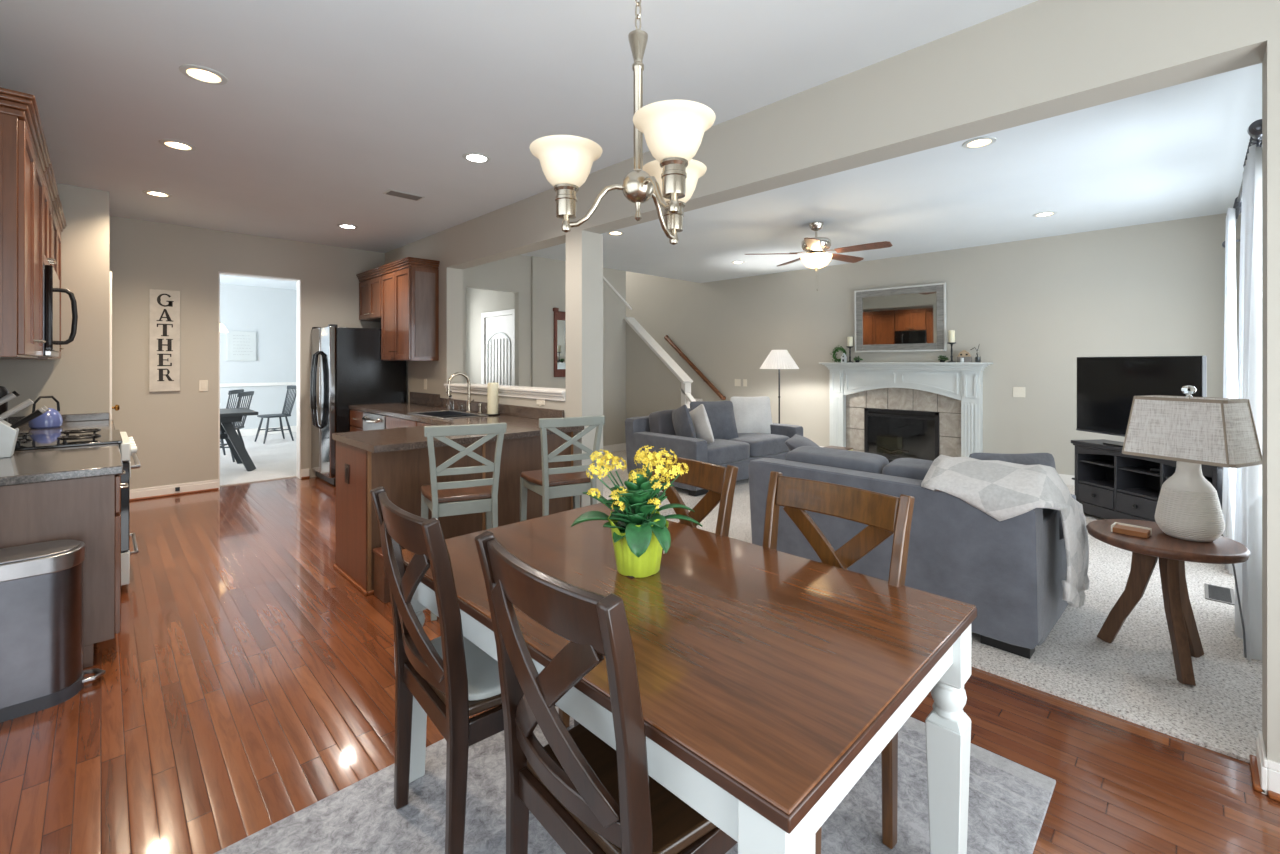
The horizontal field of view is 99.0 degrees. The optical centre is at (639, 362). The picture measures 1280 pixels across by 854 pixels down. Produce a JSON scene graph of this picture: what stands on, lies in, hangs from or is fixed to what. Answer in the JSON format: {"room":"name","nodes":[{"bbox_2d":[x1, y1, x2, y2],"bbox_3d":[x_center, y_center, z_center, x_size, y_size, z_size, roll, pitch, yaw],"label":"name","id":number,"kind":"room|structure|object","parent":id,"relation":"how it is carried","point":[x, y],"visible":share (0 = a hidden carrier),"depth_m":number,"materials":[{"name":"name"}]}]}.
{"room":"dining area","nodes":[
{"label":"dining area","id":0,"kind":"room"},
{"bbox_2d":[0,183,108,416],"bbox_3d":[-5.004,-0.033,4.700,0.630,2.786,1.040,0,0,-45],"label":"wall","id":1,"kind":"structure","parent":0,"point":[79,380],"depth_m":4.43,"materials":[{"name":"beige paint"}]},
{"bbox_2d":[0,195,66,359],"bbox_3d":[-4.321,-0.568,3.836,0.387,1.085,1.140,0,0,-45],"label":"upper cabinet","id":2,"kind":"object","parent":1,"relation":"attached to","point":[58,218],"visible":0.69,"depth_m":3.90,"materials":[{"name":"brown wood"}]},
{"bbox_2d":[109,272,111,419],"bbox_3d":[-4.774,0.295,4.927,0.016,2.130,0.880,0,0,-45],"label":"trim","id":3,"kind":"structure","parent":1,"relation":"attached to","point":[110,273],"depth_m":4.61,"materials":[{"name":"white paint"}]},
{"bbox_2d":[109,216,384,489],"bbox_3d":[-4.438,-0.033,6.093,3.390,2.786,0.150,0,0,-45],"label":"wall","id":4,"kind":"structure","parent":0,"point":[174,434],"depth_m":5.72,"materials":[{"name":"beige paint"}]},
{"bbox_2d":[149,289,179,391],"bbox_3d":[-4.841,-0.227,5.572,0.238,1.030,0.024,0,0,-45],"label":"wall sign","id":5,"kind":"object","parent":4,"relation":"attached to","point":[164,305],"visible":1,"depth_m":5.56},
{"bbox_2d":[129,468,309,500],"bbox_3d":[-4.525,1.305,5.881,1.710,0.110,0.030,0,0,-45],"label":"baseboard","id":6,"kind":"structure","parent":4,"relation":"attached to","point":[209,485],"depth_m":5.63,"materials":[{"name":"white paint"}]},
{"bbox_2d":[218,271,300,488],"bbox_3d":[-4.315,0.188,6.214,0.775,2.345,0.158,0,0,-45],"label":"trim","id":7,"kind":"structure","parent":4,"relation":"attached to","point":[298,281],"depth_m":6.43,"materials":[{"name":"white paint"}]},
{"bbox_2d":[220,284,295,429],"bbox_3d":[-6.389,-0.033,7.695,6.300,2.786,4.870,0,0,-45],"label":"wall","id":8,"kind":"structure","parent":0,"point":[270,313],"depth_m":10.28,"materials":[{"name":"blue paint"}]},
{"bbox_2d":[227,331,255,360],"bbox_3d":[-7.312,-0.310,10.043,0.440,0.540,0.026,0,0,-45],"label":"wall art","id":9,"kind":"object","parent":8,"relation":"attached to","point":[241,345],"visible":0.97,"depth_m":10.03,"materials":[{"name":"paper"}]},
{"bbox_2d":[233,335,252,354],"bbox_3d":[-7.292,-0.329,10.046,0.294,0.354,0.002,0,0,-45],"label":"print","id":10,"kind":"object","parent":9,"relation":"attached to","point":[242,344],"depth_m":10.05,"materials":[{"name":"grey"}]},
{"bbox_2d":[220,382,295,435],"bbox_3d":[-6.567,0.860,7.448,5.500,0.980,4.770,0,0,-45],"label":"trim","id":11,"kind":"structure","parent":8,"relation":"attached to","point":[244,432],"depth_m":10.24,"materials":[{"name":"white paint"}]},
{"bbox_2d":[466,288,514,383],"bbox_3d":[-2.641,-0.033,7.745,1.490,2.786,2.060,0,0,-45],"label":"wall","id":12,"kind":"structure","parent":0,"point":[478,301],"depth_m":8.57,"materials":[{"name":"beige paint"}]},
{"bbox_2d":[484,315,511,385],"bbox_3d":[-2.090,0.328,8.129,0.056,2.045,0.825,0,0,-45],"label":"door","id":13,"kind":"structure","parent":12,"relation":"in","point":[498,329],"depth_m":8.12,"materials":[{"name":"white paint"}]},
{"bbox_2d":[481,309,514,385],"bbox_3d":[-2.102,0.295,8.103,0.020,2.130,0.975,0,0,-45],"label":"trim","id":14,"kind":"structure","parent":12,"relation":"attached to","point":[510,311],"depth_m":8.16,"materials":[{"name":"white paint"}]},
{"bbox_2d":[447,392,565,417],"bbox_3d":[-1.260,0.823,5.150,0.185,1.075,2.095,0,0,-45],"label":"wall","id":15,"kind":"structure","parent":0,"point":[549,404],"depth_m":4.84,"materials":[{"name":"beige paint"}]},
{"bbox_2d":[410,392,563,418],"bbox_3d":[-1.660,0.405,5.402,0.022,0.130,2.995,0,0,-45],"label":"backsplash","id":16,"kind":"structure","parent":15,"relation":"attached to","point":[415,397],"depth_m":4.99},
{"bbox_2d":[444,383,565,400],"bbox_3d":[-1.260,0.263,5.151,0.255,0.085,2.093,0,0,-45],"label":"trim","id":17,"kind":"structure","parent":15,"relation":"on","point":[555,394],"depth_m":4.83,"materials":[{"name":"white paint"}]},
{"bbox_2d":[463,255,625,445],"bbox_3d":[-1.478,-0.033,7.634,2.990,2.786,0.550,0,0,-45],"label":"wall","id":18,"kind":"structure","parent":0,"point":[548,276],"depth_m":7.44,"materials":[{"name":"beige paint"}]},
{"bbox_2d":[553,308,565,376],"bbox_3d":[-0.975,-0.282,7.714,0.592,0.955,0.050,0,0,-45],"label":"mirror","id":19,"kind":"object","parent":18,"relation":"attached to","point":[559,317],"visible":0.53,"depth_m":7.59,"materials":[{"name":"brown wood"}]},
{"bbox_2d":[557,320,565,368],"bbox_3d":[-0.983,-0.255,7.723,0.476,0.680,0.008,0,0,-45],"label":"mirror glass","id":20,"kind":"object","parent":19,"relation":"attached to","point":[561,324],"depth_m":7.61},
{"bbox_2d":[566,230,602,506],"bbox_3d":[-0.442,0.170,4.341,0.215,2.380,0.205,0,0,-45],"label":"wall column","id":21,"kind":"structure","parent":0,"point":[584,249],"depth_m":4.27,"materials":[{"name":"beige paint"}]},
{"bbox_2d":[0,0,1261,289],"bbox_3d":[-1.877,-1.476,5.858,9.950,0.100,13.820,0,0,-45],"label":"ceiling","id":22,"kind":"structure","parent":0,"point":[325,108],"depth_m":3.23,"materials":[{"name":"paint"}]},
{"bbox_2d":[159,139,196,150],"bbox_3d":[-3.022,-1.422,3.578,0.192,0.006,0.192,0,0,-45],"label":"recessed light","id":23,"kind":"object","parent":22,"relation":"in","point":[178,145],"visible":1,"depth_m":3.57,"materials":[{"name":"white paint"}]},
{"bbox_2d":[179,64,227,84],"bbox_3d":[-2.156,-1.422,2.705,0.192,0.006,0.192,0,0,-45],"label":"recessed light","id":24,"kind":"object","parent":22,"relation":"in","point":[202,74],"visible":1,"depth_m":2.70,"materials":[{"name":"white paint"}]},
{"bbox_2d":[530,0,715,244],"bbox_3d":[0.030,-0.890,1.486,0.521,1.068,0.528,0,0,-45],"label":"chandelier","id":25,"kind":"object","parent":22,"relation":"hanging from","point":[673,130],"visible":1,"depth_m":1.44,"materials":[{"name":"glass"}]},
{"bbox_2d":[745,222,892,290],"bbox_3d":[1.838,-1.083,5.572,1.388,0.685,1.368,0,0,-45],"label":"ceiling fan","id":26,"kind":"object","parent":22,"relation":"hanging from","point":[816,258],"visible":1,"depth_m":5.48,"materials":[{"name":"silver metal"}]},
{"bbox_2d":[962,136,996,148],"bbox_3d":[2.193,-1.422,3.537,0.192,0.006,0.192,0,0,-45],"label":"recessed light","id":27,"kind":"object","parent":22,"relation":"in","point":[988,140],"visible":1,"depth_m":3.53,"materials":[{"name":"white paint"}]},
{"bbox_2d":[0,432,1279,853],"bbox_3d":[-3.254,1.405,4.585,6.200,0.110,13.700,0,0,-45],"label":"floor","id":28,"kind":"structure","parent":0,"point":[247,683],"depth_m":2.05,"materials":[{"name":"brown wood"}]},
{"bbox_2d":[0,539,105,722],"bbox_3d":[-2.528,1.058,2.142,0.622,0.603,0.266,0,0,-45],"label":"trash can","id":29,"kind":"object","parent":28,"relation":"on","point":[41,584],"visible":1,"depth_m":2.15,"materials":[{"name":"metal"}]},
{"bbox_2d":[0,470,128,668],"bbox_3d":[-2.936,0.934,2.637,0.677,0.849,0.942,0,0,-45],"label":"base cabinet","id":30,"kind":"object","parent":28,"relation":"on","point":[86,510],"visible":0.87,"depth_m":2.44,"materials":[{"name":"brown wood"}]},
{"bbox_2d":[0,444,122,486],"bbox_3d":[-2.940,0.489,2.623,0.652,0.039,0.965,0,0,-45],"label":"countertop","id":31,"kind":"structure","parent":30,"relation":"on","point":[54,464],"depth_m":2.53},
{"bbox_2d":[0,391,48,457],"bbox_3d":[-3.182,0.304,2.761,0.272,0.330,0.120,0,0,-45],"label":"knife block","id":32,"kind":"object","parent":31,"relation":"on","point":[8,432],"visible":1,"depth_m":2.73,"materials":[{"name":"white plastic"}]},
{"bbox_2d":[14,428,140,585],"bbox_3d":[-3.513,0.879,3.277,0.752,0.901,0.756,0,0,-45],"label":"range","id":33,"kind":"object","parent":28,"relation":"on","point":[78,437],"visible":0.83,"depth_m":3.23,"materials":[{"name":"black metal"}]},
{"bbox_2d":[28,396,62,428],"bbox_3d":[-4.319,0.354,3.965,0.191,0.231,0.171,0,0,-12],"label":"kettle","id":34,"kind":"object","parent":33,"relation":"on","point":[52,418],"visible":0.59,"depth_m":3.93,"materials":[{"name":"metal"}]},
{"bbox_2d":[14,429,121,450],"bbox_3d":[-3.543,0.463,3.248,0.668,0.015,0.756,0,0,-45],"label":"cooktop","id":35,"kind":"object","parent":33,"relation":"in","point":[39,441],"depth_m":3.21,"materials":[{"name":"black metal"}]},
{"bbox_2d":[220,391,253,461],"bbox_3d":[-5.749,0.876,7.599,0.551,0.954,0.464,0,0,-15],"label":"chair","id":36,"kind":"object","parent":28,"relation":"on","point":[240,425],"visible":0.48,"depth_m":7.65,"materials":[{"name":"wood"}]},
{"bbox_2d":[220,408,257,470],"bbox_3d":[-5.686,0.990,6.554,1.700,0.760,0.920,0,0,-45],"label":"table","id":37,"kind":"object","parent":28,"relation":"on","point":[228,415],"visible":0.38,"depth_m":6.80,"materials":[{"name":"wood"}]},
{"bbox_2d":[254,385,295,443],"bbox_3d":[-6.282,0.876,9.472,0.464,0.954,0.551,0,0,37],"label":"chair","id":38,"kind":"object","parent":28,"relation":"on","point":[285,413],"visible":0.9,"depth_m":9.49,"materials":[{"name":"wood"}]},
{"bbox_2d":[350,409,363,431],"bbox_3d":[-2.852,0.934,6.143,0.687,0.849,0.455,0,0,-45],"label":"base cabinet","id":39,"kind":"object","parent":28,"relation":"on","point":[356,416],"visible":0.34,"depth_m":5.92,"materials":[{"name":"brown wood"}]},
{"bbox_2d":[310,324,405,484],"bbox_3d":[-3.379,0.460,6.484,0.911,1.770,0.750,0,0,-45],"label":"refrigerator","id":40,"kind":"object","parent":28,"relation":"on","point":[347,366],"visible":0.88,"depth_m":6.15,"materials":[{"name":"black metal"}]},
{"bbox_2d":[373,547,390,602],"bbox_3d":[-1.472,1.225,3.182,0.100,0.270,0.180,0,0,-45],"label":"wooden box","id":41,"kind":"object","parent":28,"relation":"on","point":[381,583],"visible":0.44,"depth_m":3.13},
{"bbox_2d":[362,412,407,430],"bbox_3d":[-2.500,0.927,5.735,0.691,0.825,0.610,0,0,-45],"label":"dishwasher","id":42,"kind":"object","parent":28,"relation":"on","point":[371,421],"visible":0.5,"depth_m":5.50,"materials":[{"name":"silver metal"}]},
{"bbox_2d":[386,416,433,428],"bbox_3d":[-1.734,0.937,5.009,0.687,0.844,1.490,0,0,-45],"label":"base cabinet","id":43,"kind":"object","parent":28,"relation":"on","point":[391,422],"visible":0.06,"depth_m":5.05,"materials":[{"name":"brown wood"}]},
{"bbox_2d":[333,432,572,595],"bbox_3d":[-1.275,0.935,3.948,1.529,0.850,0.626,0,0,-45],"label":"base cabinet","id":44,"kind":"object","parent":28,"relation":"on","point":[402,474],"visible":0.47,"depth_m":3.50,"materials":[{"name":"brown wood"}]},
{"bbox_2d":[332,402,583,452],"bbox_3d":[-2.118,0.489,4.799,1.520,0.039,3.400,0,0,-45],"label":"countertop","id":45,"kind":"structure","parent":44,"relation":"on","point":[405,438],"depth_m":3.81,"materials":[{"name":"stone"}]},
{"bbox_2d":[408,410,487,424],"bbox_3d":[-1.752,0.546,4.970,0.420,0.167,0.740,0,0,-45],"label":"sink","id":46,"kind":"object","parent":45,"relation":"in","point":[445,414],"visible":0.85,"depth_m":5.11,"materials":[{"name":"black metal"}]},
{"bbox_2d":[447,372,473,411],"bbox_3d":[-1.676,0.278,5.127,0.251,0.384,0.124,0,0,-45],"label":"faucet","id":47,"kind":"object","parent":45,"relation":"on","point":[469,402],"visible":0.98,"depth_m":5.19,"materials":[{"name":"silver metal"}]},
{"bbox_2d":[485,381,500,415],"bbox_3d":[-1.325,0.316,4.928,0.136,0.307,0.136,0,0,-45],"label":"paper towel roll","id":48,"kind":"object","parent":45,"relation":"on","point":[492,388],"visible":0.98,"depth_m":4.89,"materials":[{"name":"white paper"}]},
{"bbox_2d":[421,423,506,620],"bbox_3d":[-1.029,0.847,3.155,0.427,1.030,0.500,0,0,-25],"label":"bar stool","id":49,"kind":"object","parent":28,"relation":"on","point":[443,499],"visible":0.74,"depth_m":2.99,"materials":[{"name":"green paint"}]},
{"bbox_2d":[520,415,604,521],"bbox_3d":[-0.514,0.847,3.553,0.427,1.030,0.500,0,0,-28],"label":"bar stool","id":50,"kind":"object","parent":28,"relation":"on","point":[549,483],"visible":0.62,"depth_m":3.39,"materials":[{"name":"green paint"}]},
{"bbox_2d":[214,706,1055,853],"bbox_3d":[-0.028,1.353,1.524,2.300,0.012,1.580,0,0,-45],"label":"area rug","id":51,"kind":"object","parent":28,"relation":"on","point":[1008,803],"visible":0.39,"depth_m":1.63,"materials":[{"name":"carpet"}]},
{"bbox_2d":[370,486,578,853],"bbox_3d":[-0.469,0.861,1.626,0.520,0.974,0.474,0,0,-41],"label":"dining chair","id":52,"kind":"object","parent":51,"relation":"on","point":[453,680],"visible":0.56,"depth_m":1.42,"materials":[{"name":"brown wood"}]},
{"bbox_2d":[475,531,737,853],"bbox_3d":[-0.022,0.861,1.191,0.520,0.974,0.474,0,0,-42],"label":"dining chair","id":53,"kind":"object","parent":51,"relation":"on","point":[591,796],"visible":0.77,"depth_m":1.02,"materials":[{"name":"brown wood"}]},
{"bbox_2d":[558,450,737,727],"bbox_3d":[0.020,0.861,2.024,0.520,0.974,0.474,0,0,-41],"label":"dining chair","id":54,"kind":"object","parent":51,"relation":"on","point":[720,481],"visible":0.16,"depth_m":2.09,"materials":[{"name":"brown wood"}]},
{"bbox_2d":[394,503,976,853],"bbox_3d":[0.020,0.983,1.592,0.920,0.730,1.460,0,0,-45],"label":"dining table","id":55,"kind":"object","parent":51,"relation":"on","point":[771,681],"visible":0.71,"depth_m":1.21,"materials":[{"name":"brown wood"}]},
{"bbox_2d":[571,445,701,577],"bbox_3d":[0.000,0.432,1.644,0.315,0.372,0.289,0,0,-45],"label":"potted plant","id":56,"kind":"object","parent":55,"relation":"on","point":[640,534],"visible":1,"depth_m":1.59,"materials":[{"name":"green plant"}]},
{"bbox_2d":[763,471,914,853],"bbox_3d":[0.441,0.861,1.575,0.520,0.974,0.474,0,0,-41],"label":"dining chair","id":57,"kind":"object","parent":51,"relation":"on","point":[885,515],"visible":0.33,"depth_m":1.66,"materials":[{"name":"brown wood"}]},
{"bbox_3d":[-4.216,0.935,3.936,0.677,0.849,1.145,0,0,-45],"label":"base cabinet","id":58,"kind":"object","parent":28,"relation":"on","visible":0},
{"bbox_2d":[8,412,114,434],"bbox_3d":[-4.223,0.460,3.925,0.652,0.099,1.150,0,0,-45],"label":"countertop","id":59,"kind":"structure","parent":58,"relation":"on","point":[101,421],"depth_m":4.18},
{"bbox_2d":[626,322,680,417],"bbox_3d":[0.229,0.345,8.109,0.110,2.030,1.170,0,0,-45],"label":"wall","id":60,"kind":"structure","parent":0,"point":[651,387],"depth_m":8.18,"materials":[{"name":"beige paint"}]},
{"bbox_2d":[624,317,692,384],"bbox_3d":[0.251,-0.203,8.088,0.200,1.016,1.228,0,0,-45],"label":"trim","id":61,"kind":"structure","parent":60,"relation":"attached to","point":[644,335],"depth_m":8.02,"materials":[{"name":"white paint"}]},
{"bbox_2d":[385,0,1266,401],"bbox_3d":[-0.598,-0.033,4.479,0.185,2.786,7.540,0,0,-45],"label":"beam","id":62,"kind":"structure","parent":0,"point":[1038,60],"depth_m":2.48,"materials":[{"name":"beige paint"}]},
{"bbox_2d":[356,267,382,321],"bbox_3d":[-3.165,-0.820,6.700,0.352,0.580,0.763,0,0,-45],"label":"upper cabinet","id":63,"kind":"object","parent":62,"relation":"attached to","point":[370,280],"visible":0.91,"depth_m":6.59,"materials":[{"name":"brown wood"}]},
{"bbox_2d":[378,257,439,360],"bbox_3d":[-2.597,-0.568,6.124,0.352,1.085,0.850,0,0,-45],"label":"upper cabinet","id":64,"kind":"object","parent":62,"relation":"attached to","point":[409,285],"visible":1,"depth_m":5.90,"materials":[{"name":"brown wood"}]},
{"bbox_2d":[603,450,1261,762],"bbox_3d":[0.630,1.404,6.777,4.850,0.112,9.630,0,0,-45],"label":"floor","id":65,"kind":"structure","parent":0,"point":[1132,677],"depth_m":2.48,"materials":[{"name":"carpet"}]},
{"bbox_2d":[625,408,802,496],"bbox_3d":[0.931,0.942,6.544,2.020,0.810,1.096,0,0,-43],"label":"sectional sofa","id":66,"kind":"object","parent":65,"relation":"on","point":[656,429],"visible":0.52,"depth_m":6.12,"materials":[{"name":"grey fabric"}]},
{"bbox_2d":[649,408,690,434],"bbox_3d":[0.462,0.733,6.449,0.814,0.391,0.250,0,0,-43],"label":"cushion","id":67,"kind":"object","parent":66,"relation":"on","point":[660,422],"depth_m":6.18,"materials":[{"name":"grey fabric"}]},
{"bbox_2d":[672,405,695,437],"bbox_3d":[0.483,0.705,6.064,0.176,0.508,0.531,0,0,-19],"label":"throw pillow","id":68,"kind":"object","parent":66,"relation":"on","point":[682,421],"visible":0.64,"depth_m":5.91,"materials":[{"name":"grey fabric"}]},
{"bbox_2d":[689,404,713,443],"bbox_3d":[0.660,0.715,6.069,0.149,0.536,0.551,0,0,-20],"label":"throw pillow","id":69,"kind":"object","parent":66,"relation":"on","point":[701,423],"visible":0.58,"depth_m":5.92,"materials":[{"name":"white fabric"}]},
{"bbox_2d":[690,401,737,439],"bbox_3d":[0.882,0.690,6.513,0.555,0.465,0.241,0,0,-16],"label":"throw pillow","id":70,"kind":"object","parent":66,"relation":"on","point":[720,414],"visible":0.63,"depth_m":6.48,"materials":[{"name":"grey fabric"}]},
{"bbox_2d":[707,439,749,464],"bbox_3d":[0.699,0.988,6.191,0.814,0.213,0.830,0,0,-43],"label":"seat cushion","id":71,"kind":"object","parent":66,"relation":"on","point":[722,451],"depth_m":5.92,"materials":[{"name":"grey fabric"}]},
{"bbox_2d":[730,396,771,433],"bbox_3d":[1.430,0.675,6.997,0.540,0.488,0.208,0,0,-14],"label":"throw pillow","id":72,"kind":"object","parent":66,"relation":"on","point":[752,414],"visible":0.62,"depth_m":6.94,"materials":[{"name":"white fabric"}]},
{"bbox_2d":[729,433,788,456],"bbox_3d":[1.302,0.988,6.746,0.814,0.213,0.830,0,0,-43],"label":"seat cushion","id":73,"kind":"object","parent":66,"relation":"on","point":[761,444],"depth_m":6.43,"materials":[{"name":"grey fabric"}]},
{"bbox_2d":[760,350,798,423],"bbox_3d":[1.937,0.583,7.609,0.538,1.530,0.538,0,0,-45],"label":"floor lamp","id":74,"kind":"object","parent":65,"relation":"on","point":[776,359],"visible":0.91,"depth_m":7.47,"materials":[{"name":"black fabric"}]},
{"bbox_2d":[819,362,992,462],"bbox_3d":[3.414,0.670,7.239,0.235,1.355,2.120,0,0,-45],"label":"fireplace","id":75,"kind":"object","parent":65,"relation":"on","point":[890,410],"visible":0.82,"depth_m":7.19,"materials":[{"name":"white paint"}]},
{"bbox_2d":[819,362,992,370],"bbox_3d":[3.414,0.043,7.239,0.235,0.100,2.120,0,0,-45],"label":"mantel shelf","id":76,"kind":"object","parent":75,"relation":"attached to","point":[846,366],"depth_m":7.09,"materials":[{"name":"white paint"}]},
{"bbox_2d":[748,446,1075,658],"bbox_3d":[1.566,0.942,3.279,0.996,0.810,1.520,0,0,-43],"label":"loveseat","id":77,"kind":"object","parent":65,"relation":"on","point":[1013,570],"visible":0.6,"depth_m":2.67,"materials":[{"name":"grey fabric"}]},
{"bbox_2d":[785,434,819,450],"bbox_3d":[1.224,0.660,3.916,0.303,0.253,0.432,0,0,26],"label":"throw pillow","id":78,"kind":"object","parent":77,"relation":"on","point":[796,441],"visible":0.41,"depth_m":3.83,"materials":[{"name":"grey fabric"}]},
{"bbox_2d":[785,446,888,473],"bbox_3d":[1.211,0.733,3.370,0.250,0.391,0.614,0,0,-43],"label":"cushion","id":79,"kind":"object","parent":77,"relation":"on","point":[838,458],"depth_m":3.27,"materials":[{"name":"grey fabric"}]},
{"bbox_2d":[882,458,932,479],"bbox_3d":[1.634,0.733,2.918,0.250,0.391,0.614,0,0,-43],"label":"cushion","id":80,"kind":"object","parent":77,"relation":"on","point":[912,468],"depth_m":2.98,"materials":[{"name":"grey fabric"}]},
{"bbox_2d":[921,455,1089,607],"bbox_3d":[1.815,0.824,2.712,0.630,0.684,0.584,0,0,-45],"label":"throw blanket","id":81,"kind":"object","parent":77,"relation":"on","point":[1003,490],"visible":1,"depth_m":2.53,"materials":[{"name":"fabric"}]},
{"bbox_2d":[969,453,1063,539],"bbox_3d":[1.916,0.675,2.786,0.433,0.425,0.158,0,0,-1],"label":"throw pillow","id":82,"kind":"object","parent":77,"relation":"on","point":[1047,459],"visible":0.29,"depth_m":2.80,"materials":[{"name":"grey fabric"}]},
{"bbox_2d":[1071,439,1222,521],"bbox_3d":[4.103,1.020,4.377,0.354,0.655,1.144,0,0,-7],"label":"tv stand","id":83,"kind":"object","parent":65,"relation":"on","point":[1110,483],"visible":0.55,"depth_m":4.55,"materials":[{"name":"grey paint"}]},
{"bbox_2d":[1080,459,1113,467],"bbox_3d":[4.069,0.870,4.731,0.260,0.015,0.330,0,0,-7],"label":"shelf","id":84,"kind":"object","parent":83,"relation":"attached to","point":[1103,462],"depth_m":4.79,"materials":[{"name":"grey paint"}]},
{"bbox_2d":[1118,466,1159,476],"bbox_3d":[4.110,0.870,4.378,0.260,0.015,0.340,0,0,-7],"label":"shelf","id":85,"kind":"object","parent":83,"relation":"attached to","point":[1139,469],"depth_m":4.47,"materials":[{"name":"grey paint"}]},
{"bbox_2d":[1076,356,1206,446],"bbox_3d":[4.021,0.319,4.448,0.120,0.744,1.000,0,0,-7],"label":"television","id":86,"kind":"object","parent":83,"relation":"on","point":[1107,387],"visible":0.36,"depth_m":4.52,"materials":[{"name":"black plastic"}]},
{"bbox_2d":[1106,455,1210,490],"bbox_3d":[4.246,0.890,4.394,0.004,0.305,1.036,0,0,-7],"label":"shelf","id":87,"kind":"object","parent":83,"relation":"attached to","point":[1150,482],"depth_m":4.55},
{"bbox_2d":[1165,476,1211,483],"bbox_3d":[4.151,0.870,4.026,0.260,0.015,0.330,0,0,-7],"label":"shelf","id":88,"kind":"object","parent":83,"relation":"attached to","point":[1207,478],"depth_m":4.10,"materials":[{"name":"ceramic"}]},
{"bbox_2d":[1086,519,1250,685],"bbox_3d":[2.378,1.069,2.490,0.538,0.573,0.536,0,0,-45],"label":"side table","id":89,"kind":"object","parent":65,"relation":"on","point":[1172,553],"visible":0.91,"depth_m":2.41,"materials":[{"name":"brown wood"}]},
{"bbox_2d":[1111,522,1151,538],"bbox_3d":[2.250,0.766,2.506,0.083,0.032,0.128,0,0,-39],"label":"wooden tray","id":90,"kind":"object","parent":89,"relation":"on","point":[1121,528],"visible":1,"depth_m":2.49,"materials":[{"name":"brown wood"}]},
{"bbox_2d":[1122,385,1261,541],"bbox_3d":[2.461,0.441,2.453,0.257,0.682,0.392,0,0,-22],"label":"table lamp","id":91,"kind":"object","parent":89,"relation":"on","point":[1192,432],"visible":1,"depth_m":2.38,"materials":[{"name":"white ceramic"}]},
{"bbox_2d":[1205,583,1234,604],"bbox_3d":[3.375,1.343,3.186,0.300,0.008,0.120,0,0,-45],"label":"floor vent","id":92,"kind":"object","parent":65,"relation":"in","point":[1212,592],"visible":0.93,"depth_m":3.17,"materials":[{"name":"grey metal"}]},
{"bbox_2d":[626,213,1240,475],"bbox_3d":[2.442,-1.240,8.478,0.120,5.200,9.750,0,0,-45],"label":"wall","id":93,"kind":"structure","parent":0,"point":[1032,307],"depth_m":6.47,"materials":[{"name":"beige paint"}]},
{"bbox_2d":[664,335,725,399],"bbox_3d":[0.959,0.055,9.825,0.100,1.162,1.402,0,0,-45],"label":"handrail","id":94,"kind":"object","parent":93,"relation":"attached to","point":[666,337],"visible":1,"depth_m":9.74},
{"bbox_2d":[854,283,946,351],"bbox_3d":[3.444,-0.582,7.304,1.156,0.865,0.041,0,1,44],"label":"wall mirror","id":95,"kind":"object","parent":93,"relation":"attached to","point":[912,318],"visible":1,"depth_m":7.28,"materials":[{"name":"silver metal"}]},
{"bbox_2d":[862,292,936,344],"bbox_3d":[3.451,-0.582,7.311,0.956,0.665,0.012,0,1,44],"label":"mirror glass","id":96,"kind":"object","parent":95,"relation":"attached to","point":[888,318],"depth_m":7.29,"materials":[{"name":"mirror"}]},
{"bbox_2d":[1262,0,1279,767],"bbox_3d":[2.490,-0.033,1.345,0.185,2.786,1.260,0,0,-45],"label":"wall","id":97,"kind":"structure","parent":0,"point":[1270,64],"depth_m":1.72,"materials":[{"name":"beige paint"}]},
{"bbox_2d":[1249,730,1279,801],"bbox_3d":[2.427,1.305,1.387,0.215,0.110,1.170,0,0,-45],"label":"baseboard","id":98,"kind":"structure","parent":97,"relation":"attached to","point":[1265,780],"depth_m":1.73,"materials":[{"name":"white paint"}]},
{"bbox_3d":[-2.590,-0.033,1.716,0.120,2.786,8.680,0,0,-45],"label":"wall","id":99,"kind":"structure","parent":0,"visible":0},
{"bbox_2d":[0,87,50,357],"bbox_3d":[-3.007,-0.568,2.502,0.387,1.085,1.045,0,0,-45],"label":"upper cabinet","id":100,"kind":"object","parent":99,"relation":"attached to","point":[24,153],"visible":1,"depth_m":2.26,"materials":[{"name":"brown wood"}]},
{"bbox_2d":[42,163,58,264],"bbox_3d":[-3.647,-0.828,3.152,0.387,0.565,0.770,0,0,-45],"label":"upper cabinet","id":101,"kind":"object","parent":99,"relation":"attached to","point":[50,190],"visible":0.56,"depth_m":3.23,"materials":[{"name":"brown wood"}]},
{"bbox_2d":[43,264,77,356],"bbox_3d":[-3.615,-0.290,3.184,0.470,0.500,0.756,0,0,-45],"label":"microwave","id":102,"kind":"object","parent":101,"relation":"attached to","point":[51,282],"visible":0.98,"depth_m":3.07,"materials":[{"name":"metal"}]},
{"bbox_3d":[4.062,-0.033,3.315,4.820,2.786,0.120,0,0,-45],"label":"wall window","id":103,"kind":"structure","parent":0,"visible":0},
{"bbox_2d":[1222,119,1261,247],"bbox_3d":[3.989,-1.035,3.515,3.417,0.074,0.267,0,0,-45],"label":"curtain rod","id":104,"kind":"object","parent":103,"relation":"attached to","point":[1254,130],"visible":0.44,"depth_m":2.42,"materials":[{"name":"metal"}]},
{"bbox_2d":[1222,197,1241,574],"bbox_3d":[3.920,0.141,3.622,0.492,2.398,0.102,0,0,-45],"label":"curtain","id":105,"kind":"object","parent":104,"relation":"hanging from","point":[1230,370],"visible":0.75,"depth_m":3.49,"materials":[{"name":"fabric"}]},
{"bbox_2d":[1234,136,1261,660],"bbox_3d":[2.996,0.141,2.672,0.664,2.398,0.132,0,0,-45],"label":"curtain","id":106,"kind":"object","parent":104,"relation":"hanging from","point":[1248,504],"visible":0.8,"depth_m":2.49,"materials":[{"name":"fabric"}]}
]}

